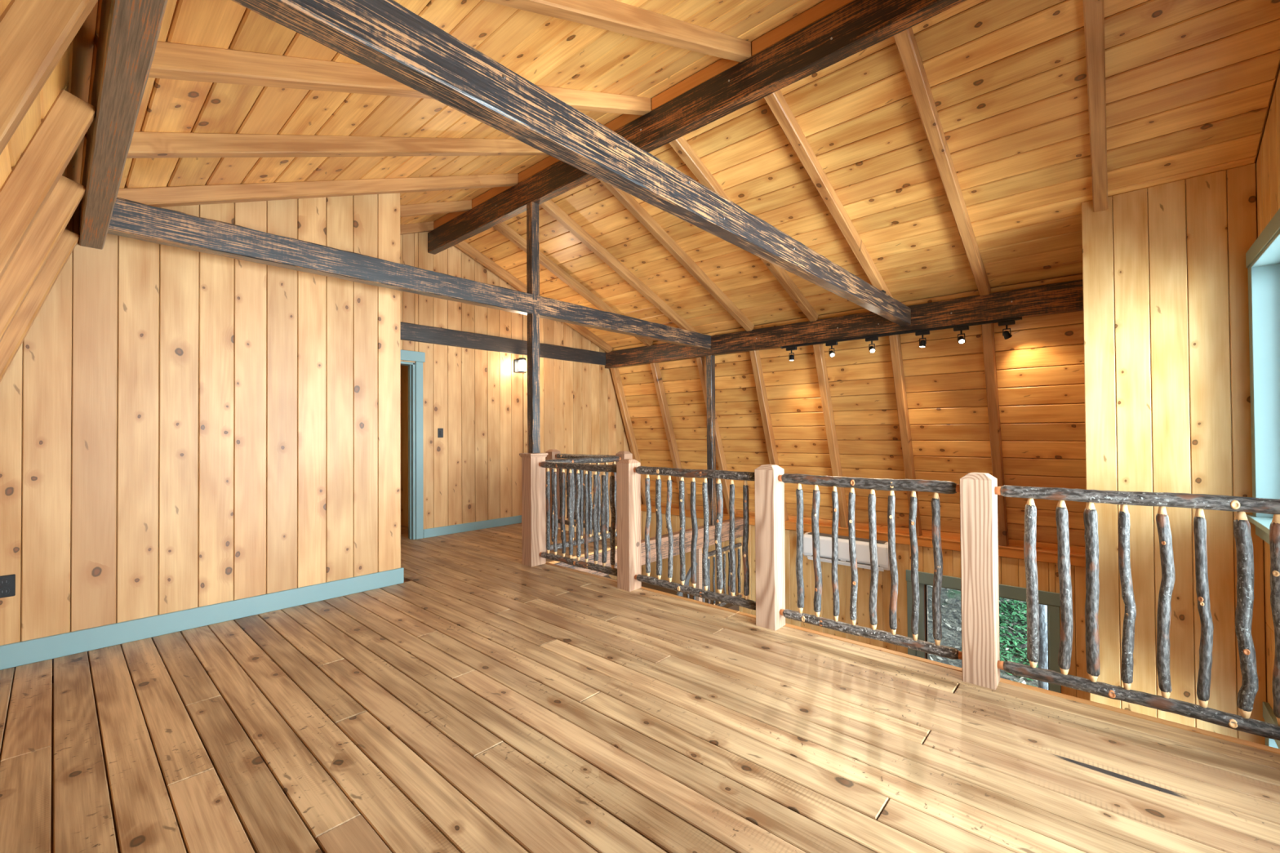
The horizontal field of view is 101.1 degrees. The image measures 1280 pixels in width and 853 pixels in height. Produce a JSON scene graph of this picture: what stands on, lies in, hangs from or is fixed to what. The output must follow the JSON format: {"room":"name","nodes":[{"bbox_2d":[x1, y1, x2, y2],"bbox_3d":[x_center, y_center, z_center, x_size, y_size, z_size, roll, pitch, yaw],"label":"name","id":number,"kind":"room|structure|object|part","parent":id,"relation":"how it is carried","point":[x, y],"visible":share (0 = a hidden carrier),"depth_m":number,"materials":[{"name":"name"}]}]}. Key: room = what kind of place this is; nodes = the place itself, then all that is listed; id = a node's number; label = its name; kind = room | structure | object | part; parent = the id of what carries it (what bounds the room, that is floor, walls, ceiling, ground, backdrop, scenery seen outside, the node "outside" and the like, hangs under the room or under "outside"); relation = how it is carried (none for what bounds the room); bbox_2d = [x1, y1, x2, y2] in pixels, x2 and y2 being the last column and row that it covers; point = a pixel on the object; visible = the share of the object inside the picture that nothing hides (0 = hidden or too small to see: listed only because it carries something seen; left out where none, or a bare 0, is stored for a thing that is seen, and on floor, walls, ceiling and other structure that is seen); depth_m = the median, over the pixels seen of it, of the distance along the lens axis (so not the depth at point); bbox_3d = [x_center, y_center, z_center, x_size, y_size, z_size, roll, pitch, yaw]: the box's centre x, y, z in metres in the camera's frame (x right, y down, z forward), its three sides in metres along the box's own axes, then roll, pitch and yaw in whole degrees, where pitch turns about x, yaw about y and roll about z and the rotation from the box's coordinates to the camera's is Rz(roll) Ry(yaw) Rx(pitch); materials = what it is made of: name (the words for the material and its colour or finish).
{"room":"cabin loft","nodes":[
{"label":"cabin loft","id":0,"kind":"room"},
{"bbox_2d":[0,192,400,645],"bbox_3d":[-3.613,-0.367,3.961,1.720,3.374,2.856,-1,-1,42],"label":"wall","id":1,"kind":"structure","parent":0,"point":[181,428],"depth_m":3.47,"materials":[{"name":"brown wood"}]},
{"bbox_2d":[0,573,15,598],"bbox_3d":[-3.431,0.864,2.846,0.014,0.118,0.075,-1,-1,42],"label":"wall outlet","id":2,"kind":"object","parent":1,"relation":"attached to","point":[7,583],"visible":1,"depth_m":2.85,"materials":[{"name":"black plastic"}]},
{"bbox_2d":[0,587,9,595],"bbox_3d":[-3.429,0.890,2.843,0.005,0.038,0.038,-1,-1,42],"label":"receptacle","id":3,"kind":"object","parent":2,"relation":"attached to","point":[3,591],"depth_m":2.84,"materials":[{"name":"black plastic"}]},
{"bbox_2d":[0,577,9,585],"bbox_3d":[-3.429,0.838,2.844,0.005,0.038,0.038,-1,-1,42],"label":"receptacle","id":4,"kind":"object","parent":2,"relation":"attached to","point":[3,581],"depth_m":2.84,"materials":[{"name":"black plastic"}]},
{"bbox_2d":[0,567,404,670],"bbox_3d":[-2.834,1.246,3.498,0.018,0.128,2.522,-1,-1,42],"label":"baseboard","id":5,"kind":"structure","parent":1,"relation":"attached to","point":[42,649],"depth_m":3.37,"materials":[{"name":"teal paint"}]},
{"bbox_2d":[400,231,643,579],"bbox_3d":[-2.942,0.675,6.878,1.210,6.650,8.100,-1,-1,42],"label":"wall","id":6,"kind":"structure","parent":0,"point":[473,473],"depth_m":7.03,"materials":[{"name":"brown wood"}]},
{"bbox_2d":[400,349,425,539],"bbox_3d":[-2.977,0.222,6.021,0.158,2.235,1.005,-1,-1,42],"label":"door frame","id":7,"kind":"structure","parent":6,"relation":"in","point":[415,467],"depth_m":6.28,"materials":[{"name":"teal paint"}]},
{"bbox_3d":[-2.937,-0.837,5.991,0.032,0.118,1.005,-1,-1,42],"label":"head casing","id":8,"kind":"part","parent":7,"relation":"part of","materials":[{"name":"teal paint"}]},
{"bbox_3d":[-2.640,0.283,6.304,0.026,2.115,0.086,-1,-1,42],"label":"casing","id":9,"kind":"part","parent":7,"relation":"part of","materials":[{"name":"teal paint"}]},
{"bbox_2d":[437,428,443,437],"bbox_3d":[-2.462,0.080,6.511,0.013,0.115,0.070,-1,-1,42],"label":"light switch","id":10,"kind":"object","parent":6,"relation":"attached to","point":[440,431],"visible":1,"depth_m":6.51,"materials":[{"name":"black plastic"}]},
{"bbox_2d":[423,515,521,537],"bbox_3d":[-2.130,1.291,6.852,0.022,0.105,1.408,-1,-1,42],"label":"baseboard","id":11,"kind":"structure","parent":6,"relation":"attached to","point":[442,531],"depth_m":6.78,"materials":[{"name":"teal paint"}]},
{"bbox_2d":[400,321,605,364],"bbox_3d":[-1.931,-1.113,7.115,0.032,0.208,4.090,-1,-1,42],"label":"beam","id":12,"kind":"structure","parent":6,"relation":"attached to","point":[409,331],"depth_m":7.01,"materials":[{"name":"black wood"}]},
{"bbox_2d":[514,357,526,373],"bbox_3d":[-1.652,-0.844,7.306,0.176,0.200,0.114,-1,-1,42],"label":"wall sconce","id":13,"kind":"object","parent":6,"relation":"attached to","point":[520,366],"visible":1,"depth_m":7.25,"materials":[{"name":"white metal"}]},
{"bbox_3d":[-1.628,-0.835,7.285,0.106,0.160,0.108,-1,-1,42],"label":"lamp shade","id":14,"kind":"part","parent":13,"relation":"part of","materials":[{"name":"white glass"}]},
{"bbox_2d":[0,0,1279,553],"bbox_3d":[0.078,-0.567,4.121,7.200,4.088,8.074,-1,-1,42],"label":"ceiling","id":15,"kind":"structure","parent":0,"point":[958,153],"depth_m":3.77,"materials":[{"name":"brown wood"}]},
{"bbox_2d":[79,0,168,249],"bbox_3d":[-1.317,-1.201,1.383,5.158,0.229,0.100,-1,-1,42],"label":"beam","id":16,"kind":"structure","parent":15,"relation":"attached to","point":[129,30],"depth_m":1.75,"materials":[{"name":"brown wood"}]},
{"bbox_2d":[427,0,966,254],"bbox_3d":[-0.003,-2.286,4.162,6.890,0.250,0.105,-1,-1,42],"label":"ridge beam","id":17,"kind":"structure","parent":15,"relation":"attached to","point":[858,25],"depth_m":3.53,"materials":[{"name":"wood"}]},
{"bbox_2d":[604,279,1083,368],"bbox_3d":[1.698,-1.125,6.649,6.063,0.267,0.104,-1,-1,42],"label":"beam","id":18,"kind":"structure","parent":15,"relation":"attached to","point":[1064,297],"depth_m":5.79,"materials":[{"name":"wood"}]},
{"bbox_2d":[106,197,711,350],"bbox_3d":[-1.016,-1.169,5.103,0.106,0.193,5.842,-1,-1,42],"label":"tie beam","id":19,"kind":"structure","parent":18,"relation":"attached to","point":[129,219],"depth_m":3.81,"materials":[{"name":"black wood"}]},
{"bbox_2d":[231,0,911,325],"bbox_3d":[0.864,-1.174,3.413,0.113,0.180,5.842,-1,-1,42],"label":"tie beam","id":20,"kind":"structure","parent":18,"relation":"attached to","point":[385,37],"depth_m":1.95,"materials":[{"name":"wood"}]},
{"bbox_2d":[781,316,1022,348],"bbox_3d":[2.667,-0.997,5.742,2.437,0.026,0.038,-1,-1,42],"label":"track","id":21,"kind":"object","parent":18,"relation":"attached to","point":[1018,317],"visible":1,"depth_m":5.57,"materials":[{"name":"black metal"}]},
{"bbox_2d":[786,346,796,360],"bbox_3d":[1.861,-0.889,6.470,0.130,0.164,0.064,-1,-1,42],"label":"track spotlight","id":22,"kind":"object","parent":21,"relation":"attached to","point":[791,356],"visible":1,"depth_m":6.45,"materials":[{"name":"black metal"}]},
{"bbox_2d":[825,342,837,357],"bbox_3d":[2.230,-0.892,6.132,0.130,0.172,0.080,-1,-1,42],"label":"track spotlight","id":23,"kind":"object","parent":21,"relation":"attached to","point":[831,353],"visible":1,"depth_m":6.12,"materials":[{"name":"black metal"}]},
{"bbox_2d":[865,337,878,353],"bbox_3d":[2.564,-0.897,5.831,0.130,0.172,0.080,-1,-1,42],"label":"track spotlight","id":24,"kind":"object","parent":21,"relation":"attached to","point":[871,348],"visible":1,"depth_m":5.82,"materials":[{"name":"black metal"}]},
{"bbox_2d":[915,330,929,347],"bbox_3d":[2.945,-0.908,5.491,0.130,0.164,0.064,-1,-1,42],"label":"track spotlight","id":25,"kind":"object","parent":21,"relation":"attached to","point":[922,343],"visible":1,"depth_m":5.47,"materials":[{"name":"black metal"}]},
{"bbox_2d":[953,325,968,344],"bbox_3d":[3.204,-0.908,5.256,0.130,0.172,0.082,-1,-1,42],"label":"track spotlight","id":26,"kind":"object","parent":21,"relation":"attached to","point":[961,340],"visible":1,"depth_m":5.25,"materials":[{"name":"black metal"}]},
{"bbox_2d":[998,320,1015,339],"bbox_3d":[3.487,-0.913,5.010,0.130,0.171,0.077,-1,-1,42],"label":"track spotlight","id":27,"kind":"object","parent":21,"relation":"attached to","point":[1006,334],"visible":1,"depth_m":4.99,"materials":[{"name":"black metal"}]},
{"bbox_2d":[0,522,1279,852],"bbox_3d":[-0.826,1.434,3.152,6.900,0.286,5.223,-1,-1,42],"label":"floor","id":28,"kind":"structure","parent":0,"point":[483,700],"depth_m":2.13,"materials":[{"name":"brown wood"}]},
{"bbox_2d":[519,453,547,566],"bbox_3d":[-1.018,0.785,5.053,0.186,1.060,0.206,-1,-1,42],"label":"newel post","id":29,"kind":"object","parent":28,"relation":"on","point":[533,476],"visible":0.96,"depth_m":4.99,"materials":[{"name":"brown wood"}]},
{"bbox_2d":[526,201,540,453],"bbox_3d":[-1.027,-0.946,5.076,0.093,2.400,0.092,-1,-1,42],"label":"post","id":30,"kind":"object","parent":29,"relation":"on","point":[532,208],"visible":0.96,"depth_m":5.04,"materials":[{"name":"black wood"}]},
{"bbox_3d":[-1.021,0.286,5.059,0.168,0.016,0.188,-1,-1,42],"label":"cap moulding","id":31,"kind":"part","parent":29,"relation":"part of","materials":[{"name":"brown wood"}]},
{"bbox_2d":[545,456,621,551],"bbox_3d":[-0.622,0.790,5.605,0.069,0.919,1.180,-1,-1,42],"label":"log railing","id":32,"kind":"object","parent":29,"relation":"attached to","point":[609,459],"visible":0.5,"depth_m":5.67,"materials":[{"name":"grey wood"}]},
{"bbox_3d":[-0.620,1.218,5.600,0.065,0.064,1.130,-1,-1,42],"label":"rail","id":33,"kind":"part","parent":32,"relation":"part of","materials":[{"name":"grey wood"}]},
{"bbox_3d":[-0.625,0.366,5.610,0.069,0.070,1.130,-1,-1,42],"label":"rail","id":34,"kind":"part","parent":32,"relation":"part of","materials":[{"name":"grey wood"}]},
{"bbox_2d":[545,448,560,528],"bbox_3d":[-1.147,0.820,6.965,0.140,1.036,0.140,-1,-1,42],"label":"newel post","id":35,"kind":"object","parent":28,"relation":"on","point":[551,453],"visible":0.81,"depth_m":6.93,"materials":[{"name":"brown wood"}]},
{"bbox_2d":[615,451,632,541],"bbox_3d":[-0.181,0.804,6.096,0.140,1.036,0.140,-1,-1,42],"label":"newel post","id":36,"kind":"object","parent":28,"relation":"on","point":[623,455],"visible":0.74,"depth_m":6.07,"materials":[{"name":"brown wood"}]},
{"bbox_2d":[555,453,615,532],"bbox_3d":[-0.664,0.803,6.530,1.160,0.922,0.069,-1,-1,42],"label":"log railing","id":37,"kind":"object","parent":36,"relation":"attached to","point":[557,455],"visible":0.27,"depth_m":6.66,"materials":[{"name":"grey wood"}]},
{"bbox_3d":[-0.661,1.230,6.526,1.110,0.068,0.064,-1,-1,42],"label":"rail","id":38,"kind":"part","parent":37,"relation":"part of","materials":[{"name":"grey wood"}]},
{"bbox_3d":[-0.667,0.377,6.535,1.110,0.068,0.069,-1,-1,42],"label":"rail","id":39,"kind":"part","parent":37,"relation":"part of","materials":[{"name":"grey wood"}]},
{"bbox_2d":[616,458,641,591],"bbox_3d":[-0.089,0.782,4.249,0.140,1.036,0.140,-1,-1,42],"label":"newel post","id":40,"kind":"object","parent":28,"relation":"on","point":[628,482],"visible":1,"depth_m":4.20,"materials":[{"name":"brown wood"}]},
{"bbox_2d":[538,461,617,576],"bbox_3d":[-0.544,0.782,4.658,1.083,0.918,0.071,-1,-1,42],"label":"log railing","id":41,"kind":"object","parent":40,"relation":"attached to","point":[602,568],"visible":0.98,"depth_m":4.60,"materials":[{"name":"grey wood"}]},
{"bbox_3d":[-0.546,0.356,4.663,1.033,0.066,0.071,-1,-1,42],"label":"rail","id":42,"kind":"part","parent":41,"relation":"part of","materials":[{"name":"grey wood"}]},
{"bbox_3d":[-0.541,1.208,4.653,1.033,0.064,0.066,-1,-1,42],"label":"rail","id":43,"kind":"part","parent":41,"relation":"part of","materials":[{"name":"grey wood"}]},
{"bbox_2d":[554,517,743,576],"bbox_3d":[0.297,1.488,6.528,0.122,0.268,3.718,-1,-1,42],"label":"beam","id":44,"kind":"structure","parent":28,"relation":"attached to","point":[739,528],"depth_m":6.59,"materials":[{"name":"brown wood"}]},
{"bbox_2d":[706,355,715,525],"bbox_3d":[0.986,0.189,7.296,0.093,2.343,0.092,-1,-1,42],"label":"post","id":45,"kind":"object","parent":44,"relation":"on","point":[710,360],"visible":0.89,"depth_m":7.26,"materials":[{"name":"black wood"}]},
{"bbox_2d":[754,464,785,631],"bbox_3d":[0.842,0.766,3.412,0.140,1.036,0.140,-1,-1,42],"label":"newel post","id":46,"kind":"object","parent":28,"relation":"on","point":[770,559],"visible":1,"depth_m":3.36,"materials":[{"name":"brown wood"}]},
{"bbox_2d":[633,466,755,610],"bbox_3d":[0.376,0.766,3.831,1.112,0.921,0.069,-1,-1,42],"label":"log railing","id":47,"kind":"object","parent":46,"relation":"attached to","point":[731,599],"visible":0.99,"depth_m":3.80,"materials":[{"name":"grey wood"}]},
{"bbox_3d":[0.373,0.340,3.836,1.062,0.068,0.069,-1,-1,42],"label":"rail","id":48,"kind":"part","parent":47,"relation":"part of","materials":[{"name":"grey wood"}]},
{"bbox_3d":[0.379,1.192,3.826,1.062,0.068,0.065,-1,-1,42],"label":"rail","id":49,"kind":"part","parent":47,"relation":"part of","materials":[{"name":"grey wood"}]},
{"bbox_2d":[959,472,999,689],"bbox_3d":[1.701,0.751,2.639,0.140,1.036,0.140,-1,-1,42],"label":"newel post","id":50,"kind":"object","parent":28,"relation":"on","point":[979,533],"visible":1,"depth_m":2.59,"materials":[{"name":"brown wood"}]},
{"bbox_2d":[777,473,961,659],"bbox_3d":[1.271,0.746,3.026,1.016,0.919,0.069,-1,-1,42],"label":"log railing","id":51,"kind":"object","parent":50,"relation":"attached to","point":[936,486],"visible":0.99,"depth_m":2.97,"materials":[{"name":"grey wood"}]},
{"bbox_3d":[1.268,0.324,3.031,0.966,0.074,0.069,-1,-1,42],"label":"rail","id":52,"kind":"part","parent":51,"relation":"part of","materials":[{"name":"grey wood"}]},
{"bbox_3d":[1.274,1.175,3.021,0.966,0.061,0.068,-1,-1,42],"label":"rail","id":53,"kind":"part","parent":51,"relation":"part of","materials":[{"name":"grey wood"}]},
{"bbox_2d":[994,484,1279,740],"bbox_3d":[2.180,0.734,2.209,1.147,0.919,0.073,-1,-1,42],"label":"log railing","id":54,"kind":"object","parent":50,"relation":"attached to","point":[1246,694],"visible":1,"depth_m":2.20,"materials":[{"name":"grey wood"}]},
{"bbox_3d":[2.177,0.307,2.214,1.097,0.066,0.073,-1,-1,42],"label":"rail","id":55,"kind":"part","parent":54,"relation":"part of","materials":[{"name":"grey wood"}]},
{"bbox_3d":[2.183,1.160,2.205,1.097,0.065,0.066,-1,-1,42],"label":"rail","id":56,"kind":"part","parent":54,"relation":"part of","materials":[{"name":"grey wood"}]},
{"bbox_2d":[642,511,1089,700],"bbox_3d":[2.308,2.664,7.338,6.133,2.610,0.160,-1,-1,42],"label":"wall","id":57,"kind":"structure","parent":0,"point":[1011,571],"depth_m":6.72,"materials":[{"name":"orange wood"}]},
{"bbox_2d":[803,532,889,571],"bbox_3d":[2.650,1.600,6.784,1.080,0.346,0.214,-1,-1,42],"label":"air conditioner","id":58,"kind":"object","parent":57,"relation":"attached to","point":[862,545],"visible":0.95,"depth_m":6.68,"materials":[{"name":"white plastic"}]},
{"bbox_3d":[2.581,1.577,6.708,1.050,0.205,0.008,-1,-1,42],"label":"panel","id":59,"kind":"part","parent":58,"relation":"part of","materials":[{"name":"white plastic"}]},
{"bbox_2d":[807,532,887,543],"bbox_3d":[2.654,1.430,6.791,0.970,0.005,0.140,-1,-1,42],"label":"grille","id":60,"kind":"object","parent":58,"relation":"attached to","point":[826,536],"depth_m":6.74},
{"bbox_2d":[640,504,1085,567],"bbox_3d":[2.313,1.388,7.293,6.033,0.114,0.170,-1,-1,42],"label":"trim","id":61,"kind":"structure","parent":57,"relation":"attached to","point":[1077,559],"depth_m":6.37,"materials":[{"name":"brown wood"}]},
{"bbox_2d":[906,569,1061,693],"bbox_3d":[3.821,2.560,5.937,1.475,1.665,0.200,-1,-1,42],"label":"window","id":62,"kind":"structure","parent":57,"relation":"in","point":[1051,599],"depth_m":5.70,"materials":[{"name":"olive green painted wood"},{"name":"glass"}]},
{"bbox_3d":[3.276,2.635,6.350,0.090,1.532,0.022,-1,-1,42],"label":"casing","id":63,"kind":"part","parent":62,"relation":"part of","materials":[{"name":"teal paint"}]},
{"bbox_3d":[3.443,2.590,6.324,0.014,1.419,0.030,-1,-1,42],"label":"sash rail","id":64,"kind":"part","parent":62,"relation":"part of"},
{"bbox_3d":[3.777,1.794,5.902,1.475,0.132,0.026,-1,-1,42],"label":"head casing","id":65,"kind":"part","parent":62,"relation":"part of","materials":[{"name":"teal paint"}]},
{"bbox_3d":[4.306,2.575,5.549,0.012,1.419,0.030,-1,-1,42],"label":"sash rail","id":66,"kind":"part","parent":62,"relation":"part of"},
{"bbox_3d":[4.289,2.618,5.439,0.085,1.532,0.022,-1,-1,42],"label":"casing","id":67,"kind":"part","parent":62,"relation":"part of","materials":[{"name":"teal paint"}]},
{"bbox_2d":[1081,163,1266,745],"bbox_3d":[4.263,1.107,4.310,0.872,5.628,1.680,-1,-1,42],"label":"wall","id":68,"kind":"structure","parent":0,"point":[1166,312],"depth_m":3.67,"materials":[{"name":"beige wood"}]},
{"bbox_2d":[1256,70,1279,711],"bbox_3d":[2.463,0.476,1.548,0.160,6.850,9.200,-1,-1,42],"label":"wall","id":69,"kind":"structure","parent":0,"point":[1268,162],"depth_m":3.23,"materials":[{"name":"orange wood"}]},
{"bbox_2d":[1245,208,1279,544],"bbox_3d":[3.372,-0.222,2.618,0.260,1.829,1.990,-1,-1,42],"label":"window","id":70,"kind":"structure","parent":69,"relation":"in","point":[1263,257],"depth_m":3.30,"materials":[{"name":"clear glass"}]},
{"bbox_3d":[3.947,-0.220,3.370,0.050,1.624,0.081,-1,-1,42],"label":"casing","id":71,"kind":"part","parent":70,"relation":"part of","materials":[{"name":"teal paint"}]},
{"bbox_3d":[3.308,-1.086,2.680,0.056,0.100,1.990,-1,-1,42],"label":"head casing","id":72,"kind":"part","parent":70,"relation":"part of","materials":[{"name":"teal paint"}]},
{"bbox_2d":[1262,702,1279,749],"bbox_3d":[3.413,2.792,2.584,0.230,2.079,1.920,-1,-1,42],"label":"window","id":73,"kind":"structure","parent":69,"relation":"in","point":[1268,716],"depth_m":3.27,"materials":[{"name":"teal paint"}]},
{"bbox_3d":[3.966,2.794,3.310,0.020,1.874,0.081,-1,-1,42],"label":"casing","id":74,"kind":"part","parent":73,"relation":"part of","materials":[{"name":"teal paint"}]},
{"bbox_3d":[0.044,4.048,4.107,6.950,0.200,7.800,-1,-1,42],"label":"floor","id":75,"kind":"structure","parent":0,"visible":0},
{"bbox_2d":[603,575,738,611],"bbox_3d":[-0.127,2.725,7.605,1.948,2.622,2.694,-1,-1,42],"label":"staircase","id":76,"kind":"structure","parent":75,"relation":"on","point":[728,606],"depth_m":8.42,"materials":[{"name":"brown wood"}]},
{"bbox_2d":[675,562,697,599],"bbox_3d":[0.302,2.694,6.559,0.046,1.788,1.382,-1,-1,42],"label":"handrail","id":77,"kind":"object","parent":76,"relation":"attached to","point":[688,575],"visible":0.05,"depth_m":6.92,"materials":[{"name":"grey wood"}]},
{"bbox_2d":[695,548,702,601],"bbox_3d":[0.797,2.802,7.109,0.076,2.350,0.076,-1,-1,42],"label":"post","id":78,"kind":"object","parent":75,"relation":"on","point":[699,552],"visible":0.08,"depth_m":7.08,"materials":[{"name":"brown wood"}]},
{"bbox_2d":[702,542,742,606],"bbox_3d":[1.174,2.152,7.540,0.070,0.835,1.060,-1,-1,42],"label":"log railing","id":79,"kind":"object","parent":78,"relation":"attached to","point":[739,544],"visible":0.41,"depth_m":7.57,"materials":[{"name":"wood"}]},
{"bbox_3d":[1.171,1.770,7.544,0.070,0.070,1.010,-1,-1,42],"label":"rail","id":80,"kind":"part","parent":79,"relation":"part of","materials":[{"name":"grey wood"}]},
{"bbox_3d":[1.177,2.538,7.535,0.067,0.063,1.010,-1,-1,42],"label":"rail","id":81,"kind":"part","parent":79,"relation":"part of","materials":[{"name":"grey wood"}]},
{"label":"outside","id":82,"kind":"structure","parent":0,"visible":0},
{"bbox_2d":[927,585,1038,687],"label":"window","id":83,"kind":"structure","parent":82,"point":[1012,613],"depth_m":9.38,"materials":[{"name":"green plant"}]},
{"bbox_2d":[1037,604,1048,689],"bbox_3d":[5.523,1.023,7.202,0.273,6.455,0.227,0,-1,-7],"label":"trunk","id":84,"kind":"object","parent":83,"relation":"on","point":[1043,651],"visible":0.02,"depth_m":7.11,"materials":[{"name":"grey plant"}]}
]}

